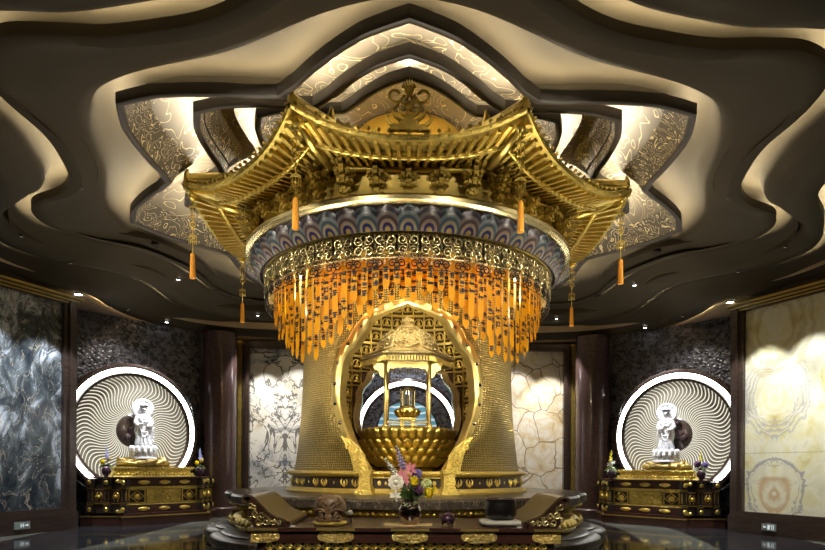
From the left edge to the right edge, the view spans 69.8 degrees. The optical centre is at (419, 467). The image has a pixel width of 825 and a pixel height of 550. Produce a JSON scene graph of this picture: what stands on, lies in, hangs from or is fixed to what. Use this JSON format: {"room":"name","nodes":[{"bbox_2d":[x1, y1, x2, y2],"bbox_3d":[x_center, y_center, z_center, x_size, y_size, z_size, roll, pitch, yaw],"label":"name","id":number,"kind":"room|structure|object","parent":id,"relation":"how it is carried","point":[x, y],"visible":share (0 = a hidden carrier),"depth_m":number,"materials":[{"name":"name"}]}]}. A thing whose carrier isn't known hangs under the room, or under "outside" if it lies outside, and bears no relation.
{"room":"house of worship","nodes":[
{"label":"house of worship","id":0,"kind":"room"},
{"bbox_2d":[76,309,200,522],"bbox_3d":[-8.072,-1.349,16.574,0.200,5.600,5.900,0,0,43],"label":"wall","id":1,"kind":"structure","parent":0,"point":[103,340],"depth_m":16.61,"materials":[{"name":"stone"}]},
{"bbox_2d":[76,363,197,486],"bbox_3d":[-7.892,-1.008,16.201,0.554,3.660,3.660,0,0,43],"label":"disc","id":2,"kind":"object","parent":1,"relation":"attached to","point":[106,395],"visible":0.62,"depth_m":15.89,"materials":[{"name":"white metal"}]},
{"bbox_2d":[200,332,202,464],"bbox_3d":[-6.675,-1.491,18.525,0.300,5.900,1.140,0,0,-16],"label":"wall","id":3,"kind":"structure","parent":0,"point":[201,338],"depth_m":17.95,"materials":[{"name":"brown wood"}]},
{"bbox_2d":[236,340,300,488],"bbox_3d":[-5.096,-1.341,19.267,3.400,5.620,0.200,0,0,-1],"label":"wall","id":4,"kind":"structure","parent":0,"point":[237,340],"depth_m":19.15,"materials":[{"name":"wood"}]},
{"bbox_2d":[363,368,451,401],"bbox_3d":[-0.432,-1.453,21.045,6.000,5.900,0.200,0,0,-1],"label":"wall niche","id":5,"kind":"object","parent":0,"point":[377,380],"depth_m":20.95,"materials":[{"name":"stone"}]},
{"bbox_2d":[361,378,453,429],"bbox_3d":[-0.423,-1.283,20.590,3.660,3.660,0.490,0,0,-1],"label":"disc","id":6,"kind":"object","parent":5,"relation":"attached to","point":[372,412],"visible":0.35,"depth_m":20.41,"materials":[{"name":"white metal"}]},
{"bbox_2d":[0,0,824,343],"bbox_3d":[-0.196,-5.536,10.648,26.928,2.970,30.089,0,0,-1],"label":"ceiling","id":7,"kind":"structure","parent":0,"point":[699,103],"depth_m":9.18,"materials":[{"name":"brown paint"}]},
{"bbox_2d":[182,91,631,332],"bbox_3d":[-0.233,-5.239,12.647,8.320,3.525,8.320,0,0,-1],"label":"canopy","id":8,"kind":"object","parent":7,"relation":"hanging from","point":[295,212],"depth_m":9.75,"materials":[{"name":"gold metal"}]},
{"bbox_2d":[278,281,280,340],"bbox_3d":[-2.659,-2.980,11.254,0.024,1.132,0.129,0,0,-30],"label":"ribbon banner","id":9,"kind":"object","parent":8,"relation":"hanging from","point":[279,325],"visible":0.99,"depth_m":11.24,"materials":[{"name":"orange fabric"}]},
{"bbox_2d":[281,279,284,339],"bbox_3d":[-2.560,-2.974,11.099,0.023,1.143,0.116,0,0,-34],"label":"ribbon banner","id":10,"kind":"object","parent":8,"relation":"hanging from","point":[283,284],"visible":0.98,"depth_m":11.09,"materials":[{"name":"orange fabric"}]},
{"bbox_2d":[285,280,288,345],"bbox_3d":[-2.451,-2.897,10.951,0.022,1.297,0.128,0,0,-38],"label":"ribbon banner","id":11,"kind":"object","parent":8,"relation":"hanging from","point":[287,287],"visible":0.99,"depth_m":10.94,"materials":[{"name":"orange fabric"}]},
{"bbox_2d":[290,274,293,347],"bbox_3d":[-2.331,-2.871,10.809,0.021,1.346,0.128,0,0,-41],"label":"ribbon banner","id":12,"kind":"object","parent":8,"relation":"hanging from","point":[292,281],"visible":0.94,"depth_m":10.80,"materials":[{"name":"orange fabric"}]},
{"bbox_2d":[295,276,298,350],"bbox_3d":[-2.204,-2.825,10.674,0.133,1.436,0.023,0,0,45],"label":"ribbon banner","id":13,"kind":"object","parent":8,"relation":"hanging from","point":[297,283],"visible":0.95,"depth_m":10.67,"materials":[{"name":"orange fabric"}]},
{"bbox_2d":[301,269,305,341],"bbox_3d":[-2.071,-2.893,10.549,0.140,1.300,0.026,0,0,41],"label":"ribbon banner","id":14,"kind":"object","parent":8,"relation":"hanging from","point":[303,286],"visible":0.87,"depth_m":10.54,"materials":[{"name":"orange fabric"}]},
{"bbox_2d":[307,273,310,354],"bbox_3d":[-1.992,-2.790,10.693,0.133,1.504,0.024,0,0,42],"label":"ribbon banner","id":15,"kind":"object","parent":8,"relation":"hanging from","point":[308,347],"visible":0.23,"depth_m":10.72,"materials":[{"name":"orange fabric"}]},
{"bbox_2d":[307,267,312,347],"bbox_3d":[-1.929,-2.832,10.428,0.142,1.419,0.027,0,0,40],"label":"ribbon banner","id":16,"kind":"object","parent":8,"relation":"hanging from","point":[310,281],"visible":0.95,"depth_m":10.42,"materials":[{"name":"orange fabric"}]},
{"bbox_2d":[313,272,318,360],"bbox_3d":[-1.846,-2.728,10.571,0.129,1.627,0.025,0,0,38],"label":"ribbon banner","id":17,"kind":"object","parent":8,"relation":"hanging from","point":[316,346],"visible":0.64,"depth_m":10.58,"materials":[{"name":"orange fabric"}]},
{"bbox_2d":[315,268,320,334],"bbox_3d":[-1.771,-2.927,10.318,0.129,1.228,0.022,0,0,33],"label":"ribbon banner","id":18,"kind":"object","parent":8,"relation":"hanging from","point":[318,279],"visible":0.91,"depth_m":10.31,"materials":[{"name":"orange fabric"}]},
{"bbox_2d":[320,268,325,348],"bbox_3d":[-1.696,-2.823,10.461,0.132,1.435,0.025,0,0,34],"label":"ribbon banner","id":19,"kind":"object","parent":8,"relation":"hanging from","point":[323,333],"visible":0.7,"depth_m":10.47,"materials":[{"name":"orange fabric"}]},
{"bbox_2d":[323,264,328,331],"bbox_3d":[-1.617,-2.946,10.228,0.138,1.187,0.021,0,0,29],"label":"ribbon banner","id":20,"kind":"object","parent":8,"relation":"hanging from","point":[326,277],"visible":0.95,"depth_m":10.22,"materials":[{"name":"orange fabric"}]},
{"bbox_2d":[328,268,333,344],"bbox_3d":[-1.542,-2.845,10.363,0.140,1.388,0.024,0,0,30],"label":"ribbon banner","id":21,"kind":"object","parent":8,"relation":"hanging from","point":[331,322],"visible":0.72,"depth_m":10.37,"materials":[{"name":"orange fabric"}]},
{"bbox_2d":[332,264,337,322],"bbox_3d":[-1.446,-3.011,10.141,0.116,1.055,0.023,0,0,26],"label":"ribbon banner","id":22,"kind":"object","parent":8,"relation":"hanging from","point":[334,276],"visible":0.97,"depth_m":10.14,"materials":[{"name":"orange fabric"}]},
{"bbox_2d":[337,264,342,335],"bbox_3d":[-1.369,-2.914,10.277,0.132,1.248,0.022,0,0,25],"label":"ribbon banner","id":23,"kind":"object","parent":8,"relation":"hanging from","point":[340,317],"visible":0.66,"depth_m":10.28,"materials":[{"name":"orange fabric"}]},
{"bbox_2d":[340,261,347,318],"bbox_3d":[-1.280,-3.042,10.067,0.142,0.992,0.025,0,0,22],"label":"ribbon banner","id":24,"kind":"object","parent":8,"relation":"hanging from","point":[344,308],"visible":0.98,"depth_m":10.06,"materials":[{"name":"orange fabric"}]},
{"bbox_2d":[347,263,352,330],"bbox_3d":[-1.196,-2.949,10.207,0.116,1.176,0.021,0,0,21],"label":"ribbon banner","id":25,"kind":"object","parent":8,"relation":"hanging from","point":[349,301],"visible":0.84,"depth_m":10.21,"materials":[{"name":"orange fabric"}]},
{"bbox_2d":[351,260,357,301],"bbox_3d":[-1.104,-3.165,9.997,0.133,0.743,0.019,0,0,18],"label":"ribbon banner","id":26,"kind":"object","parent":8,"relation":"hanging from","point":[354,281],"visible":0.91,"depth_m":9.99,"materials":[{"name":"orange fabric"}]},
{"bbox_2d":[357,262,362,314],"bbox_3d":[-1.018,-3.076,10.143,0.129,0.920,0.024,0,0,17],"label":"ribbon banner","id":27,"kind":"object","parent":8,"relation":"hanging from","point":[359,302],"visible":0.61,"depth_m":10.14,"materials":[{"name":"orange fabric"}]},
{"bbox_2d":[361,259,367,303],"bbox_3d":[-0.923,-3.142,9.946,0.116,0.788,0.020,0,0,14],"label":"ribbon banner","id":28,"kind":"object","parent":8,"relation":"hanging from","point":[364,274],"visible":0.96,"depth_m":9.95,"materials":[{"name":"orange fabric"}]},
{"bbox_2d":[367,261,372,316],"bbox_3d":[-0.842,-3.055,10.090,0.128,0.960,0.018,0,0,13],"label":"ribbon banner","id":29,"kind":"object","parent":8,"relation":"hanging from","point":[370,289],"visible":0.62,"depth_m":10.09,"materials":[{"name":"orange fabric"}]},
{"bbox_2d":[372,258,378,290],"bbox_3d":[-0.738,-3.252,9.915,0.118,0.566,0.015,0,0,10],"label":"ribbon banner","id":30,"kind":"object","parent":8,"relation":"hanging from","point":[375,273],"visible":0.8,"depth_m":9.91,"materials":[{"name":"orange fabric"}]},
{"bbox_2d":[377,260,383,303],"bbox_3d":[-0.655,-3.165,10.055,0.118,0.738,0.020,0,0,9],"label":"ribbon banner","id":31,"kind":"object","parent":8,"relation":"hanging from","point":[380,290],"visible":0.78,"depth_m":10.05,"materials":[{"name":"orange fabric"}]},
{"bbox_2d":[383,258,388,288],"bbox_3d":[-0.555,-3.261,9.889,0.116,0.544,0.022,0,0,6],"label":"ribbon banner","id":32,"kind":"object","parent":8,"relation":"hanging from","point":[386,265],"visible":0.93,"depth_m":9.88,"materials":[{"name":"orange fabric"}]},
{"bbox_2d":[388,260,394,301],"bbox_3d":[-0.470,-3.172,10.039,0.133,0.722,0.014,0,0,5],"label":"ribbon banner","id":33,"kind":"object","parent":8,"relation":"hanging from","point":[391,288],"visible":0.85,"depth_m":10.04,"materials":[{"name":"orange fabric"}]},
{"bbox_2d":[393,256,400,284],"bbox_3d":[-0.372,-3.294,9.868,0.133,0.476,0.018,0,0,3],"label":"ribbon banner","id":34,"kind":"object","parent":8,"relation":"hanging from","point":[397,276],"visible":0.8,"depth_m":9.86,"materials":[{"name":"orange fabric"}]},
{"bbox_2d":[399,260,406,298],"bbox_3d":[-0.280,-3.200,10.031,0.129,0.664,0.020,0,0,1],"label":"ribbon banner","id":35,"kind":"object","parent":8,"relation":"hanging from","point":[402,286],"visible":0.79,"depth_m":10.03,"materials":[{"name":"orange fabric"}]},
{"bbox_2d":[268,234,546,318],"bbox_3d":[-0.222,-3.610,11.711,5.895,0.480,4.019,0,0,-1],"label":"curtain","id":36,"kind":"object","parent":8,"relation":"hanging from","point":[536,259],"depth_m":10.05,"materials":[{"name":"orange fabric"}]},
{"bbox_2d":[404,256,411,286],"bbox_3d":[-0.186,-3.274,9.862,0.133,0.515,0.018,0,0,-1],"label":"ribbon banner","id":37,"kind":"object","parent":8,"relation":"hanging from","point":[408,273],"visible":0.94,"depth_m":9.86,"materials":[{"name":"orange fabric"}]},
{"bbox_2d":[385,78,432,132],"bbox_3d":[-0.148,-5.321,8.639,0.700,0.770,0.129,0,0,-1],"label":"finial","id":38,"kind":"object","parent":8,"relation":"attached to","point":[408,122],"visible":0.99,"depth_m":8.63,"materials":[{"name":"gold metal"}]},
{"bbox_2d":[410,260,417,302],"bbox_3d":[-0.094,-3.171,10.034,0.129,0.720,0.024,0,0,-3],"label":"ribbon banner","id":39,"kind":"object","parent":8,"relation":"hanging from","point":[413,286],"visible":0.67,"depth_m":10.03,"materials":[{"name":"orange fabric"}]},
{"bbox_2d":[421,261,427,297],"bbox_3d":[0.092,-3.213,10.044,0.132,0.632,0.017,0,0,-7],"label":"ribbon banner","id":40,"kind":"object","parent":8,"relation":"hanging from","point":[424,291],"visible":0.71,"depth_m":10.04,"materials":[{"name":"orange fabric"}]},
{"bbox_2d":[426,257,433,293],"bbox_3d":[0.184,-3.222,9.897,0.133,0.614,0.018,0,0,-9],"label":"ribbon banner","id":41,"kind":"object","parent":8,"relation":"hanging from","point":[430,274],"visible":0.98,"depth_m":9.89,"materials":[{"name":"orange fabric"}]},
{"bbox_2d":[432,262,438,310],"bbox_3d":[0.277,-3.097,10.074,0.132,0.862,0.018,0,0,-11],"label":"ribbon banner","id":42,"kind":"object","parent":8,"relation":"hanging from","point":[435,293],"visible":0.73,"depth_m":10.07,"materials":[{"name":"orange fabric"}]},
{"bbox_2d":[438,259,443,290],"bbox_3d":[0.365,-3.246,9.938,0.112,0.564,0.013,0,0,-13],"label":"ribbon banner","id":43,"kind":"object","parent":8,"relation":"hanging from","point":[440,273],"visible":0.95,"depth_m":9.94,"materials":[{"name":"orange fabric"}]},
{"bbox_2d":[443,262,448,309],"bbox_3d":[0.458,-3.109,10.119,0.116,0.836,0.019,0,0,-16],"label":"ribbon banner","id":44,"kind":"object","parent":8,"relation":"hanging from","point":[445,290],"visible":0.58,"depth_m":10.11,"materials":[{"name":"orange fabric"}]},
{"bbox_2d":[448,260,454,301],"bbox_3d":[0.544,-3.167,9.986,0.112,0.720,0.016,0,0,-17],"label":"ribbon banner","id":45,"kind":"object","parent":8,"relation":"hanging from","point":[451,275],"visible":0.98,"depth_m":9.98,"materials":[{"name":"orange fabric"}]},
{"bbox_2d":[453,263,458,321],"bbox_3d":[0.632,-3.021,10.174,0.142,1.011,0.023,0,0,-20],"label":"ribbon banner","id":46,"kind":"object","parent":8,"relation":"hanging from","point":[455,300],"visible":0.7,"depth_m":10.18,"materials":[{"name":"orange fabric"}]},
{"bbox_2d":[458,261,464,307],"bbox_3d":[0.723,-3.119,10.044,0.118,0.814,0.023,0,0,-20],"label":"ribbon banner","id":47,"kind":"object","parent":8,"relation":"hanging from","point":[461,296],"visible":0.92,"depth_m":10.04,"materials":[{"name":"orange fabric"}]},
{"bbox_2d":[463,265,468,328],"bbox_3d":[0.799,-2.965,10.242,0.129,1.120,0.022,0,0,-24],"label":"ribbon banner","id":48,"kind":"object","parent":8,"relation":"hanging from","point":[465,307],"visible":0.68,"depth_m":10.25,"materials":[{"name":"orange fabric"}]},
{"bbox_2d":[468,263,474,318],"bbox_3d":[0.892,-3.030,10.113,0.128,0.989,0.026,0,0,-24],"label":"ribbon banner","id":49,"kind":"object","parent":8,"relation":"hanging from","point":[471,290],"visible":0.96,"depth_m":10.11,"materials":[{"name":"orange fabric"}]},
{"bbox_2d":[472,267,477,339],"bbox_3d":[0.971,-2.873,10.327,0.138,1.303,0.022,0,0,-28],"label":"ribbon banner","id":50,"kind":"object","parent":8,"relation":"hanging from","point":[475,318],"visible":0.82,"depth_m":10.33,"materials":[{"name":"orange fabric"}]},
{"bbox_2d":[478,266,483,320],"bbox_3d":[1.063,-3.030,10.193,0.129,0.988,0.024,0,0,-28],"label":"ribbon banner","id":51,"kind":"object","parent":8,"relation":"hanging from","point":[480,278],"visible":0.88,"depth_m":10.18,"materials":[{"name":"orange fabric"}]},
{"bbox_2d":[481,268,486,341],"bbox_3d":[1.132,-2.873,10.421,0.138,1.300,0.022,0,0,-32],"label":"ribbon banner","id":52,"kind":"object","parent":8,"relation":"hanging from","point":[483,321],"visible":0.7,"depth_m":10.43,"materials":[{"name":"orange fabric"}]},
{"bbox_2d":[486,266,492,336],"bbox_3d":[1.215,-2.894,10.280,0.133,1.258,0.025,0,0,-32],"label":"ribbon banner","id":53,"kind":"object","parent":8,"relation":"hanging from","point":[489,280],"visible":0.96,"depth_m":10.28,"materials":[{"name":"orange fabric"}]},
{"bbox_2d":[489,270,494,357],"bbox_3d":[1.287,-2.743,10.525,0.138,1.558,0.023,0,0,-36],"label":"ribbon banner","id":54,"kind":"object","parent":8,"relation":"hanging from","point":[491,338],"visible":0.74,"depth_m":10.54,"materials":[{"name":"orange fabric"}]},
{"bbox_2d":[495,268,500,336],"bbox_3d":[1.375,-2.910,10.383,0.142,1.224,0.022,0,0,-36],"label":"ribbon banner","id":55,"kind":"object","parent":8,"relation":"hanging from","point":[497,282],"visible":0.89,"depth_m":10.38,"materials":[{"name":"orange fabric"}]},
{"bbox_2d":[496,274,501,355],"bbox_3d":[1.438,-2.771,10.643,0.133,1.501,0.028,0,0,-40],"label":"ribbon banner","id":56,"kind":"object","parent":8,"relation":"hanging from","point":[498,345],"visible":0.55,"depth_m":10.65,"materials":[{"name":"orange fabric"}]},
{"bbox_2d":[503,270,507,344],"bbox_3d":[1.524,-2.845,10.498,0.128,1.352,0.024,0,0,-40],"label":"ribbon banner","id":57,"kind":"object","parent":8,"relation":"hanging from","point":[505,326],"visible":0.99,"depth_m":10.49,"materials":[{"name":"orange fabric"}]},
{"bbox_2d":[503,275,507,361],"bbox_3d":[1.575,-2.722,10.765,0.142,1.597,0.028,0,0,-44],"label":"ribbon banner","id":58,"kind":"object","parent":8,"relation":"hanging from","point":[505,352],"visible":0.39,"depth_m":10.79,"materials":[{"name":"orange fabric"}]},
{"bbox_2d":[509,273,513,347],"bbox_3d":[1.663,-2.834,10.623,0.134,1.372,0.023,0,0,-43],"label":"ribbon banner","id":59,"kind":"object","parent":8,"relation":"hanging from","point":[511,303],"visible":0.99,"depth_m":10.62,"materials":[{"name":"orange fabric"}]},
{"bbox_2d":[515,274,519,352],"bbox_3d":[1.788,-2.804,10.755,0.020,1.431,0.140,0,0,43],"label":"ribbon banner","id":60,"kind":"object","parent":8,"relation":"hanging from","point":[517,333],"visible":0.98,"depth_m":10.75,"materials":[{"name":"orange fabric"}]},
{"bbox_2d":[520,282,522,353],"bbox_3d":[1.937,-2.833,11.202,0.020,1.370,0.129,0,0,34],"label":"ribbon banner","id":61,"kind":"object","parent":8,"relation":"hanging from","point":[521,347],"visible":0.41,"depth_m":11.17,"materials":[{"name":"orange fabric"}]},
{"bbox_2d":[521,277,525,346],"bbox_3d":[1.910,-2.878,10.896,0.026,1.280,0.142,0,0,39],"label":"ribbon banner","id":62,"kind":"object","parent":8,"relation":"hanging from","point":[523,288],"visible":0.91,"depth_m":10.89,"materials":[{"name":"orange fabric"}]},
{"bbox_2d":[523,285,526,357],"bbox_3d":[2.032,-2.815,11.359,0.023,1.405,0.133,0,0,30],"label":"ribbon banner","id":63,"kind":"object","parent":8,"relation":"hanging from","point":[524,345],"visible":0.77,"depth_m":11.35,"materials":[{"name":"orange fabric"}]},
{"bbox_2d":[526,283,529,351],"bbox_3d":[2.024,-2.833,11.046,0.028,1.369,0.133,0,0,35],"label":"ribbon banner","id":64,"kind":"object","parent":8,"relation":"hanging from","point":[527,290],"visible":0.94,"depth_m":11.03,"materials":[{"name":"orange fabric"}]},
{"bbox_2d":[530,282,532,341],"bbox_3d":[2.130,-2.949,11.194,0.022,1.136,0.138,0,0,31],"label":"ribbon banner","id":65,"kind":"object","parent":8,"relation":"hanging from","point":[531,287],"visible":0.99,"depth_m":11.18,"materials":[{"name":"orange fabric"}]},
{"bbox_2d":[534,289,535,339],"bbox_3d":[2.220,-2.983,11.357,0.022,1.066,0.138,0,0,28],"label":"ribbon banner","id":66,"kind":"object","parent":8,"relation":"hanging from","point":[534,289],"visible":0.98,"depth_m":11.37,"materials":[{"name":"orange fabric"}]},
{"bbox_2d":[0,517,824,549],"bbox_3d":[-0.212,1.549,9.648,34.000,0.100,34.000,0,0,-1],"label":"floor","id":67,"kind":"structure","parent":0,"point":[183,535],"depth_m":12.35,"materials":[{"name":"black stone"}]},
{"bbox_2d":[0,270,83,536],"bbox_3d":[-9.369,-1.427,11.837,0.640,5.740,5.318,0,0,23],"label":"wall panel","id":68,"kind":"object","parent":67,"relation":"on","point":[38,322],"visible":0.99,"depth_m":13.35,"materials":[{"name":"grey stone"}]},
{"bbox_2d":[14,521,29,529],"bbox_3d":[-8.620,1.247,12.828,0.028,0.160,0.340,0,0,23],"label":"exit sign","id":69,"kind":"object","parent":68,"relation":"attached to","point":[17,525],"visible":1,"depth_m":12.81,"materials":[{"name":"plastic"}]},
{"bbox_2d":[79,476,214,525],"bbox_3d":[-7.126,0.845,16.053,1.404,1.222,3.704,0,0,43],"label":"altar","id":70,"kind":"object","parent":67,"relation":"on","point":[124,501],"visible":1,"depth_m":15.38,"materials":[{"name":"red paint"}]},
{"bbox_2d":[102,466,194,476],"bbox_3d":[-7.285,0.099,16.005,0.662,0.270,2.200,0,0,43],"label":"stand","id":71,"kind":"object","parent":70,"relation":"on","point":[116,471],"visible":1,"depth_m":15.72,"materials":[{"name":"brown"}]},
{"bbox_2d":[116,457,169,466],"bbox_3d":[-7.387,-0.167,15.843,0.791,0.260,1.380,0,0,43],"label":"seat","id":72,"kind":"object","parent":71,"relation":"on","point":[126,461],"visible":0.95,"depth_m":15.55,"materials":[{"name":"gold metal"}]},
{"bbox_2d":[128,398,157,458],"bbox_3d":[-7.407,-1.060,15.867,0.718,1.629,0.705,0,0,-11],"label":"statue","id":73,"kind":"object","parent":72,"relation":"on","point":[142,409],"visible":1,"depth_m":15.77,"materials":[{"name":"stone"}]},
{"bbox_2d":[202,330,237,516],"bbox_3d":[-6.091,-1.312,18.026,1.120,5.550,1.120,0,0,-1],"label":"pillar","id":74,"kind":"structure","parent":67,"relation":"on","point":[219,386],"depth_m":17.59,"materials":[{"name":"wood"}]},
{"bbox_2d":[237,341,303,509],"bbox_3d":[-4.423,-1.272,18.851,2.770,5.490,0.420,0,0,-1],"label":"wall panel","id":75,"kind":"object","parent":67,"relation":"on","point":[270,379],"visible":0.48,"depth_m":18.87,"materials":[{"name":"white stone"}]},
{"bbox_2d":[247,517,563,549],"bbox_3d":[-0.168,1.110,7.679,3.720,0.802,1.479,0,0,-1],"label":"table","id":76,"kind":"object","parent":67,"relation":"on","point":[361,533],"visible":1,"depth_m":7.00,"materials":[{"name":"red paint"}]},
{"bbox_2d":[241,490,307,526],"bbox_3d":[-1.837,0.506,7.633,0.583,0.385,1.248,0,0,-1],"label":"stand","id":77,"kind":"object","parent":76,"relation":"on","point":[266,508],"visible":1,"depth_m":7.08,"materials":[{"name":"brown wood"}]},
{"bbox_2d":[312,520,347,525],"bbox_3d":[-1.108,0.678,7.348,0.440,0.050,0.440,0,0,-1],"label":"pad","id":78,"kind":"object","parent":76,"relation":"on","point":[343,522],"visible":0.68,"depth_m":7.18,"materials":[{"name":"gold metal"}]},
{"bbox_2d":[314,494,346,521],"bbox_3d":[-1.107,0.490,7.332,0.405,0.324,0.374,0,0,-1],"label":"drum","id":79,"kind":"object","parent":78,"relation":"on","point":[328,507],"visible":1,"depth_m":7.20,"materials":[{"name":"brown wood"}]},
{"bbox_2d":[384,523,432,525],"bbox_3d":[-0.138,0.705,7.349,0.600,0.008,0.320,0,0,-1],"label":"mat","id":80,"kind":"object","parent":76,"relation":"on","point":[385,524],"visible":0.86,"depth_m":7.32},
{"bbox_2d":[398,499,421,524],"bbox_3d":[-0.117,0.544,7.349,0.290,0.315,0.290,0,0,-1],"label":"flower vase","id":81,"kind":"object","parent":80,"relation":"on","point":[411,515],"visible":0.89,"depth_m":7.25,"materials":[{"name":"ceramic"}]},
{"bbox_2d":[388,474,404,492],"bbox_3d":[-0.235,0.268,7.271,0.294,0.387,0.120,0,0,-26],"label":"bloom","id":82,"kind":"object","parent":81,"relation":"in","point":[396,482],"visible":0.99,"depth_m":7.23,"materials":[{"name":"white plant"}]},
{"bbox_2d":[395,445,409,488],"bbox_3d":[-0.193,0.090,7.391,0.228,0.739,0.121,0,0,-1],"label":"spike","id":83,"kind":"object","parent":81,"relation":"on","point":[403,464],"visible":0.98,"depth_m":7.38,"materials":[{"name":"purple plant"}]},
{"bbox_2d":[397,487,422,507],"bbox_3d":[-0.117,0.363,7.298,0.369,0.251,0.304,0,0,-1],"label":"foliage","id":84,"kind":"object","parent":81,"relation":"in","point":[407,494],"visible":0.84,"depth_m":7.29,"materials":[{"name":"green plant"}]},
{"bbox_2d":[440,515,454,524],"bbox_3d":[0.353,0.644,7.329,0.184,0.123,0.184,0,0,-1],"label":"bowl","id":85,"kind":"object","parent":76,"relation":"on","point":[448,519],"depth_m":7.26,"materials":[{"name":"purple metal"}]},
{"bbox_2d":[439,509,456,524],"bbox_3d":[0.353,0.609,7.329,0.184,0.193,0.184,0,0,37],"label":"incense burner","id":86,"kind":"object","parent":76,"relation":"on","point":[447,517],"visible":1,"depth_m":7.28,"materials":[{"name":"purple metal"}]},
{"bbox_2d":[479,518,520,526],"bbox_3d":[1.012,0.678,7.373,0.510,0.076,0.460,0,0,-1],"label":"cushion","id":87,"kind":"object","parent":76,"relation":"on","point":[486,521],"visible":0.85,"depth_m":7.16,"materials":[{"name":"grey fabric"}]},
{"bbox_2d":[484,498,516,519],"bbox_3d":[1.013,0.511,7.373,0.400,0.262,0.400,0,0,-1],"label":"bowl","id":88,"kind":"object","parent":87,"relation":"on","point":[495,508],"visible":0.99,"depth_m":7.21,"materials":[{"name":"black paint"}]},
{"bbox_2d":[514,492,569,527],"bbox_3d":[1.509,0.527,7.703,0.583,0.385,1.248,0,0,-1],"label":"stand","id":89,"kind":"object","parent":76,"relation":"on","point":[543,510],"visible":0.98,"depth_m":7.10,"materials":[{"name":"brown wood"}]},
{"bbox_2d":[204,486,606,549],"bbox_3d":[-0.271,0.983,12.635,8.350,1.030,8.325,0,0,-1],"label":"altar table","id":90,"kind":"object","parent":67,"relation":"on","point":[232,533],"visible":0.34,"depth_m":9.82,"materials":[{"name":"grey stone"}]},
{"bbox_2d":[285,234,526,494],"bbox_3d":[-0.252,-1.917,12.602,5.040,4.770,5.131,0,0,-1],"label":"shrine","id":91,"kind":"object","parent":67,"relation":"on","point":[330,459],"visible":0.66,"depth_m":10.91,"materials":[{"name":"gold metal"}]},
{"bbox_2d":[358,426,456,470],"bbox_3d":[-0.259,-0.352,12.447,2.066,0.939,2.075,0,0,-1],"label":"lotus throne","id":92,"kind":"object","parent":91,"relation":"in","point":[422,446],"visible":0.91,"depth_m":11.66,"materials":[{"name":"gold metal"}]},
{"bbox_2d":[394,407,420,425],"bbox_3d":[-0.252,-1.037,12.347,0.562,0.430,0.576,0,0,-1],"label":"stand","id":93,"kind":"object","parent":92,"relation":"on","point":[404,413],"visible":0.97,"depth_m":12.17,"materials":[{"name":"gold metal"}]},
{"bbox_2d":[399,387,414,407],"bbox_3d":[-0.250,-1.474,12.347,0.330,0.440,0.330,0,0,-1],"label":"reliquary","id":94,"kind":"object","parent":93,"relation":"on","point":[407,394],"visible":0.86,"depth_m":12.22,"materials":[{"name":"gold"}]},
{"bbox_2d":[361,316,454,426],"bbox_3d":[-0.248,-2.022,12.447,2.000,2.400,1.732,0,0,-1],"label":"pavilion","id":95,"kind":"object","parent":92,"relation":"on","point":[407,345],"visible":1,"depth_m":11.88,"materials":[{"name":"gold metal"}]},
{"bbox_2d":[511,344,574,512],"bbox_3d":[3.645,-1.223,19.020,2.770,5.490,0.420,0,0,-1],"label":"wall panel","id":96,"kind":"object","parent":67,"relation":"on","point":[543,381],"visible":0.45,"depth_m":19.05,"materials":[{"name":"beige stone"}]},
{"bbox_2d":[573,334,610,518],"bbox_3d":[5.346,-1.242,18.266,1.160,5.550,1.160,0,0,-1],"label":"pillar","id":97,"kind":"structure","parent":67,"relation":"on","point":[592,352],"depth_m":17.82,"materials":[{"name":"wood"}]},
{"bbox_2d":[596,478,726,528],"bbox_3d":[6.436,0.928,16.338,3.704,1.222,1.404,0,0,45],"label":"altar","id":98,"kind":"object","parent":67,"relation":"on","point":[659,503],"visible":1,"depth_m":15.66,"materials":[{"name":"red paint"}]},
{"bbox_2d":[616,469,704,479],"bbox_3d":[6.607,0.183,16.296,2.200,0.270,0.662,0,0,45],"label":"stand","id":99,"kind":"object","parent":98,"relation":"on","point":[624,474],"visible":1,"depth_m":16.00,"materials":[{"name":"brown"}]},
{"bbox_2d":[641,460,692,469],"bbox_3d":[6.762,-0.081,16.157,1.416,0.260,0.737,0,0,45],"label":"seat","id":100,"kind":"object","parent":99,"relation":"on","point":[682,464],"visible":0.98,"depth_m":15.85,"materials":[{"name":"gold metal"}]},
{"bbox_2d":[652,403,679,461],"bbox_3d":[6.749,-0.973,16.163,0.718,1.629,0.705,0,0,8],"label":"statue","id":101,"kind":"object","parent":100,"relation":"on","point":[666,413],"visible":1,"depth_m":16.05,"materials":[{"name":"stone"}]},
{"bbox_2d":[724,277,824,541],"bbox_3d":[8.882,-1.316,12.220,0.640,5.740,5.318,0,0,-25],"label":"wall panel","id":102,"kind":"object","parent":67,"relation":"on","point":[777,400],"visible":0.99,"depth_m":13.45,"materials":[{"name":"beige stone"}]},
{"bbox_2d":[761,523,775,531],"bbox_3d":[7.940,1.349,13.431,0.028,0.160,0.340,0,0,-25],"label":"exit sign","id":103,"kind":"object","parent":102,"relation":"attached to","point":[767,527],"visible":1,"depth_m":13.42,"materials":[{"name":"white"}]},
{"bbox_2d":[610,336,611,454],"bbox_3d":[5.911,-1.414,18.788,0.300,5.900,1.140,0,0,14],"label":"wall","id":104,"kind":"structure","parent":0,"point":[610,336],"depth_m":18.21,"materials":[{"name":"brown wood"}]},
{"bbox_2d":[611,317,730,525],"bbox_3d":[7.387,-1.255,16.898,5.900,5.600,0.201,0,0,45],"label":"wall","id":105,"kind":"structure","parent":0,"point":[705,346],"depth_m":16.97,"materials":[{"name":"stone"}]},
{"bbox_2d":[614,369,730,489],"bbox_3d":[7.219,-0.916,16.518,3.660,3.660,0.554,0,0,45],"label":"disc","id":106,"kind":"object","parent":105,"relation":"attached to","point":[701,399],"visible":0.68,"depth_m":16.23,"materials":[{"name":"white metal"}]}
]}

